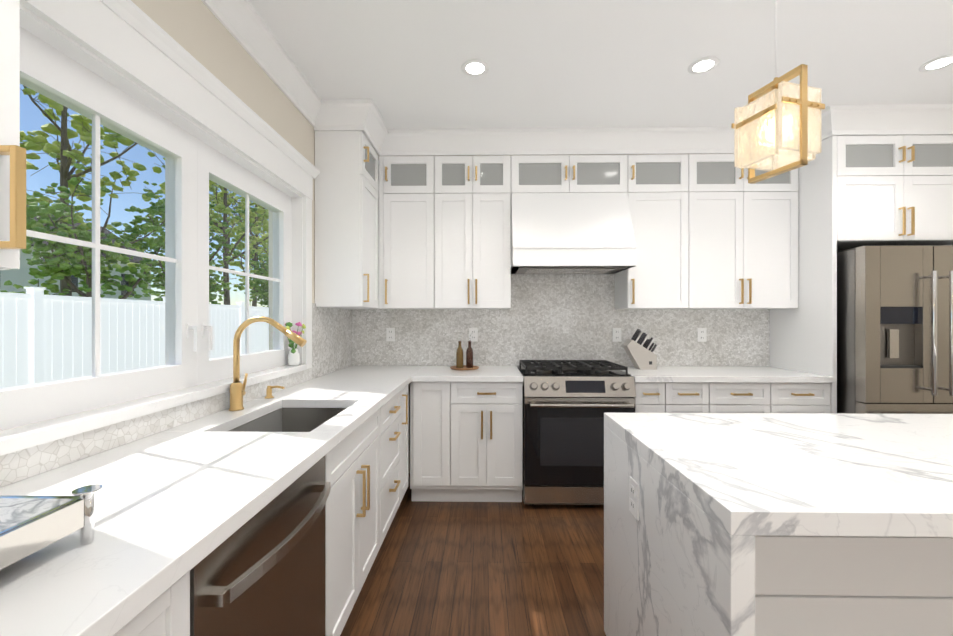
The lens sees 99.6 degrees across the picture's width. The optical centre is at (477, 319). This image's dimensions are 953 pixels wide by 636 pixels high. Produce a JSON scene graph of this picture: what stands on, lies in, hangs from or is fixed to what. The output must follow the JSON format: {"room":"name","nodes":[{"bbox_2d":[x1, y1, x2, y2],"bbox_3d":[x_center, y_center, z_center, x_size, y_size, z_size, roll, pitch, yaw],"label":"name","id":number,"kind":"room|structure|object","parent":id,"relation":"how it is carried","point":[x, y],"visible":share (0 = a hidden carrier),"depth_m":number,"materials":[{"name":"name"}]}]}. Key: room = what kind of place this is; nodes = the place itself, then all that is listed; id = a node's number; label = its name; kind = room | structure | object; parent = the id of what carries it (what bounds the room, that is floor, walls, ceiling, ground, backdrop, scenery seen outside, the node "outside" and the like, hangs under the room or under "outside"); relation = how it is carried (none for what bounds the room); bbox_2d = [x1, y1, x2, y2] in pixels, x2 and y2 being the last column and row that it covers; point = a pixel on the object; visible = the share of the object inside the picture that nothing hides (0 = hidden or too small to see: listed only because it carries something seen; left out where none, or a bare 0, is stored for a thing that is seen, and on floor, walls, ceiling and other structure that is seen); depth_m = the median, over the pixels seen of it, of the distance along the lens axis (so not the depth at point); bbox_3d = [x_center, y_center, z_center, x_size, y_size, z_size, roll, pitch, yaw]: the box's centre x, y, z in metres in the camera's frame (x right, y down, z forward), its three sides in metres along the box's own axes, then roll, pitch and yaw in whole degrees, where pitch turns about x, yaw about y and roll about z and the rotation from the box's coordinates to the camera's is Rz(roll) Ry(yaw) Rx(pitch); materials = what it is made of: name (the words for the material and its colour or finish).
{"room":"kitchen","nodes":[
{"label":"kitchen","id":0,"kind":"room"},
{"bbox_2d":[131,0,314,349],"bbox_3d":[-1.244,-0.057,0.427,0.220,2.740,6.050,0,0,1],"label":"wall","id":1,"kind":"structure","parent":0,"point":[197,30],"depth_m":1.86,"materials":[{"name":"beige paint"}]},
{"bbox_2d":[0,0,25,269],"bbox_3d":[-0.931,-0.757,-0.050,0.416,1.340,1.708,0,0,1],"label":"wall sconce","id":2,"kind":"object","parent":1,"relation":"attached to","point":[12,197],"visible":1,"depth_m":0.69,"materials":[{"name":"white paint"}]},
{"bbox_2d":[0,364,306,455],"bbox_3d":[-1.132,0.296,1.690,0.098,0.035,1.674,0,0,1],"label":"window sill","id":3,"kind":"structure","parent":1,"relation":"attached to","point":[15,439],"depth_m":1.23,"materials":[{"name":"stone"}]},
{"bbox_2d":[285,322,305,364],"bbox_3d":[-1.137,0.146,2.464,0.130,0.264,0.183,0,0,1],"label":"vase","id":4,"kind":"object","parent":3,"relation":"on","point":[293,356],"visible":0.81,"depth_m":2.44,"materials":[{"name":"white ceramic"}]},
{"bbox_2d":[0,0,319,430],"bbox_3d":[-1.155,-0.331,1.690,0.205,1.290,1.930,0,0,1],"label":"window","id":5,"kind":"structure","parent":1,"relation":"in","point":[194,165],"depth_m":1.55,"materials":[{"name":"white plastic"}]},
{"bbox_2d":[0,303,351,486],"bbox_3d":[-1.114,0.003,1.224,0.012,0.778,4.449,0,0,1],"label":"tile backsplash","id":6,"kind":"structure","parent":1,"relation":"attached to","point":[331,327],"depth_m":1.46,"materials":[{"name":"stone"}]},
{"bbox_2d":[201,0,320,126],"bbox_3d":[-1.070,-1.356,1.710,0.085,0.140,1.989,0,0,1],"label":"crown molding","id":7,"kind":"structure","parent":1,"relation":"attached to","point":[244,24],"depth_m":2.03,"materials":[{"name":"white"}]},
{"bbox_2d":[340,473,605,635],"bbox_3d":[1.665,1.343,0.377,6.040,0.060,6.490,0,0,1],"label":"floor","id":8,"kind":"structure","parent":0,"point":[479,569],"depth_m":2.08,"materials":[{"name":"brown wood"}]},
{"bbox_2d":[114,571,189,635],"bbox_3d":[-0.831,0.874,0.159,0.608,0.880,1.149,0,0,1],"label":"base cabinet","id":9,"kind":"object","parent":8,"relation":"on","point":[169,614],"depth_m":0.68,"materials":[{"name":"white paint"}]},
{"bbox_2d":[0,366,419,635],"bbox_3d":[-0.800,0.413,1.218,0.634,0.040,4.447,0,0,1],"label":"countertop","id":10,"kind":"structure","parent":9,"relation":"on","point":[173,505],"depth_m":0.90,"materials":[{"name":"white stone"}]},
{"bbox_2d":[0,484,101,569],"bbox_3d":[-0.869,0.316,0.489,0.411,0.152,0.487,0,0,1],"label":"tray","id":11,"kind":"object","parent":10,"relation":"on","point":[29,525],"visible":1,"depth_m":0.66,"materials":[{"name":"silver metal"}]},
{"bbox_2d":[229,316,306,410],"bbox_3d":[-0.911,0.189,1.769,0.335,0.407,0.090,0,0,1],"label":"gooseneck faucet","id":12,"kind":"object","parent":10,"relation":"on","point":[237,390],"visible":1,"depth_m":1.74,"materials":[{"name":"gold metal"}]},
{"bbox_2d":[264,386,284,398],"bbox_3d":[-1.016,0.362,2.018,0.097,0.062,0.042,0,0,1],"label":"soap dispenser","id":13,"kind":"object","parent":10,"relation":"on","point":[268,392],"visible":1,"depth_m":2.01,"materials":[{"name":"gold metal"}]},
{"bbox_2d":[227,408,345,431],"bbox_3d":[-0.773,0.574,1.694,0.430,0.278,0.610,0,0,1],"label":"undermount sink","id":14,"kind":"object","parent":10,"relation":"in","point":[295,420],"visible":0.06,"depth_m":1.97,"materials":[{"name":"grey metal"}]},
{"bbox_2d":[190,456,330,635],"bbox_3d":[-0.758,0.818,1.043,0.632,0.754,0.608,0,0,1],"label":"stainless steel dishwasher","id":15,"kind":"object","parent":9,"relation":"in","point":[261,572],"visible":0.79,"depth_m":0.99,"materials":[{"name":"grey metal"}]},
{"bbox_2d":[325,387,405,587],"bbox_3d":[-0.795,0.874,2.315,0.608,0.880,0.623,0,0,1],"label":"base cabinet","id":16,"kind":"object","parent":8,"relation":"on","point":[366,469],"depth_m":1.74,"materials":[{"name":"white paint"}]},
{"bbox_2d":[406,384,408,489],"bbox_3d":[-0.788,0.874,2.698,0.608,0.880,0.264,0,0,1],"label":"base cabinet","id":17,"kind":"object","parent":8,"relation":"on","point":[407,387],"depth_m":2.76,"materials":[{"name":"white paint"}]},
{"bbox_2d":[517,360,635,504],"bbox_3d":[0.707,0.826,3.038,0.758,0.975,0.698,0,0,1],"label":"gas range","id":18,"kind":"object","parent":8,"relation":"on","point":[567,404],"visible":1,"depth_m":2.76,"materials":[{"name":"silver metal"}]},
{"bbox_2d":[410,382,829,501],"bbox_3d":[0.984,0.875,3.089,2.915,0.879,0.645,0,0,1],"label":"base cabinet","id":19,"kind":"object","parent":8,"relation":"on","point":[466,441],"visible":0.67,"depth_m":2.82,"materials":[{"name":"white paint"}]},
{"bbox_2d":[416,366,833,382],"bbox_3d":[1.008,0.414,3.092,2.869,0.040,0.637,0,0,1],"label":"countertop","id":20,"kind":"structure","parent":19,"relation":"on","point":[705,374],"depth_m":2.83,"materials":[{"name":"white stone"}]},
{"bbox_2d":[450,333,478,369],"bbox_3d":[-0.102,0.250,3.213,0.230,0.286,0.230,0,0,1],"label":"bottles","id":21,"kind":"object","parent":20,"relation":"on","point":[469,365],"visible":1,"depth_m":3.19,"materials":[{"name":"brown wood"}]},
{"bbox_2d":[623,329,657,369],"bbox_3d":[1.299,0.233,3.209,0.251,0.320,0.110,0,0,1],"label":"knife block","id":22,"kind":"object","parent":20,"relation":"on","point":[641,357],"visible":1,"depth_m":3.15,"materials":[{"name":"grey wood"}]},
{"bbox_2d":[604,413,952,635],"bbox_3d":[1.878,0.853,1.242,2.703,0.920,0.879,0,0,1],"label":"kitchen island","id":23,"kind":"object","parent":8,"relation":"on","point":[793,524],"visible":1,"depth_m":1.06,"materials":[{"name":"stone"}]},
{"bbox_2d":[629,476,638,519],"bbox_3d":[0.524,0.599,1.352,0.008,0.116,0.072,0,0,1],"label":"outlet","id":24,"kind":"object","parent":23,"relation":"attached to","point":[634,497],"visible":0.98,"depth_m":1.34,"materials":[{"name":"white plastic"}]},
{"bbox_2d":[837,245,952,413],"bbox_3d":[2.939,0.419,2.927,0.862,1.790,0.808,0,0,1],"label":"refrigerator","id":25,"kind":"object","parent":8,"relation":"on","point":[894,329],"visible":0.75,"depth_m":2.60,"materials":[{"name":"silver metal"}]},
{"bbox_2d":[377,154,688,472],"bbox_3d":[1.718,-0.056,3.512,6.040,2.740,0.220,0,0,1],"label":"wall","id":26,"kind":"structure","parent":0,"point":[409,383],"depth_m":3.44,"materials":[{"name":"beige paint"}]},
{"bbox_2d":[352,274,769,365],"bbox_3d":[0.698,0.004,3.413,3.502,0.778,0.011,0,0,1],"label":"tile backsplash","id":27,"kind":"structure","parent":26,"relation":"attached to","point":[562,317],"depth_m":3.41,"materials":[{"name":"tile"}]},
{"bbox_2d":[386,328,394,340],"bbox_3d":[-0.739,0.129,3.427,0.072,0.116,0.008,0,0,1],"label":"electrical outlet","id":28,"kind":"object","parent":27,"relation":"attached to","point":[390,334],"visible":1,"depth_m":3.42,"materials":[{"name":"white plastic"}]},
{"bbox_2d":[469,328,477,341],"bbox_3d":[-0.034,0.129,3.415,0.072,0.116,0.008,0,0,1],"label":"electrical outlet","id":29,"kind":"object","parent":27,"relation":"attached to","point":[473,337],"visible":0.94,"depth_m":3.41,"materials":[{"name":"white plastic"}]},
{"bbox_2d":[613,328,620,341],"bbox_3d":[1.176,0.129,3.394,0.072,0.116,0.008,0,0,1],"label":"electrical outlet","id":30,"kind":"object","parent":27,"relation":"attached to","point":[616,334],"visible":1,"depth_m":3.39,"materials":[{"name":"white plastic"}]},
{"bbox_2d":[698,328,706,341],"bbox_3d":[1.886,0.129,3.382,0.072,0.116,0.008,0,0,1],"label":"electrical outlet","id":31,"kind":"object","parent":27,"relation":"attached to","point":[702,334],"visible":1,"depth_m":3.38,"materials":[{"name":"white plastic"}]},
{"bbox_2d":[511,192,636,273],"bbox_3d":[0.707,-0.675,3.163,0.889,0.598,0.507,0,0,1],"label":"wood range hood","id":32,"kind":"object","parent":26,"relation":"attached to","point":[572,233],"visible":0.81,"depth_m":2.98,"materials":[{"name":"white paint"}]},
{"bbox_2d":[314,99,952,412],"bbox_3d":[1.207,-0.056,2.991,4.589,2.740,0.834,0,0,1],"label":"upper cabinet","id":33,"kind":"object","parent":26,"relation":"attached to","point":[405,219],"visible":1,"depth_m":3.07,"materials":[{"name":"white paint"}]},
{"bbox_2d":[248,0,952,152],"bbox_3d":[1.665,-1.477,0.378,6.040,0.100,6.490,0,0,1],"label":"ceiling","id":34,"kind":"structure","parent":0,"point":[589,63],"depth_m":2.17,"materials":[{"name":"white paint"}]},
{"bbox_2d":[461,59,488,76],"bbox_3d":[-0.013,-1.423,2.281,0.156,0.006,0.156,0,0,1],"label":"recessed light","id":35,"kind":"object","parent":34,"relation":"in","point":[475,67],"visible":1,"depth_m":2.27,"materials":[{"name":"white"}]},
{"bbox_2d":[688,57,718,74],"bbox_3d":[1.267,-1.423,2.260,0.156,0.006,0.156,0,0,1],"label":"recessed light","id":36,"kind":"object","parent":34,"relation":"in","point":[703,65],"visible":1,"depth_m":2.26,"materials":[{"name":"white"}]},
{"bbox_2d":[731,0,824,183],"bbox_3d":[0.930,-0.937,1.255,0.178,0.971,0.178,0,0,-15],"label":"pendant light","id":37,"kind":"object","parent":34,"relation":"hanging from","point":[776,125],"visible":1,"depth_m":1.20,"materials":[{"name":"white glass"}]},
{"bbox_2d":[919,54,952,71],"bbox_3d":[2.567,-1.423,2.238,0.156,0.006,0.156,0,0,1],"label":"recessed light","id":38,"kind":"object","parent":34,"relation":"in","point":[938,63],"visible":1,"depth_m":2.24,"materials":[{"name":"white"}]},
{"label":"outside","id":39,"kind":"structure","parent":0,"visible":0},
{"bbox_3d":[-30.830,1.796,25.504,59.770,0.050,90.000,0,0,1],"label":"ground","id":40,"kind":"structure","parent":39,"visible":0},
{"bbox_2d":[0,215,158,300],"bbox_3d":[-28.732,-2.655,24.470,8.800,8.850,12.800,0,0,1],"label":"neighbouring house","id":41,"kind":"structure","parent":40,"relation":"on","point":[6,275],"depth_m":23.63,"materials":[{"name":"white"}]},
{"bbox_2d":[0,153,164,298],"bbox_3d":[-8.927,-0.728,9.322,4.101,5.016,3.565,0,0,1],"label":"tree","id":42,"kind":"object","parent":40,"relation":"on","point":[80,265],"depth_m":9.18,"materials":[{"name":"green plant"}]},
{"bbox_2d":[20,85,163,295],"bbox_3d":[-12.809,-5.858,13.719,9.438,15.266,6.406,0,0,1],"label":"tree","id":43,"kind":"object","parent":40,"relation":"on","point":[64,152],"depth_m":13.62,"materials":[{"name":"green plant"}]},
{"bbox_2d":[0,287,268,387],"bbox_3d":[-5.964,0.660,22.417,0.150,2.220,52.815,0,0,1],"label":"fence","id":44,"kind":"object","parent":40,"relation":"on","point":[30,352],"depth_m":6.34,"materials":[{"name":"white plastic"}]},
{"bbox_2d":[110,181,261,304],"bbox_3d":[-9.600,-1.393,13.169,4.517,6.359,4.136,0,0,1],"label":"tree","id":45,"kind":"object","parent":40,"relation":"on","point":[219,239],"depth_m":13.40,"materials":[{"name":"green plant"}]},
{"bbox_2d":[110,144,268,304],"bbox_3d":[-11.880,-4.671,20.408,9.703,12.900,7.550,0,0,1],"label":"tree","id":46,"kind":"object","parent":40,"relation":"on","point":[218,201],"depth_m":19.22,"materials":[{"name":"green plant"}]},
{"bbox_2d":[209,183,268,306],"bbox_3d":[-15.084,-5.004,24.107,7.374,13.572,8.129,0,0,1],"label":"tree","id":47,"kind":"object","parent":40,"relation":"on","point":[240,263],"depth_m":25.51,"materials":[{"name":"green plant"}]},
{"bbox_2d":[227,196,268,272],"bbox_3d":[-20.368,-6.251,36.869,7.488,16.072,10.274,0,0,1],"label":"tree","id":48,"kind":"object","parent":40,"relation":"on","point":[236,198],"depth_m":37.04,"materials":[{"name":"green plant"}]},
{"bbox_2d":[238,201,268,278],"bbox_3d":[-22.233,-6.548,46.208,9.737,16.660,11.557,0,0,1],"label":"tree","id":49,"kind":"object","parent":40,"relation":"on","point":[261,261],"depth_m":44.26,"materials":[{"name":"green plant"}]},
{"bbox_2d":[238,249,268,306],"bbox_3d":[-8.611,-0.688,17.694,3.229,4.987,3.024,0,0,1],"label":"tree","id":50,"kind":"object","parent":40,"relation":"on","point":[263,283],"depth_m":17.12,"materials":[{"name":"green plant"}]}
]}

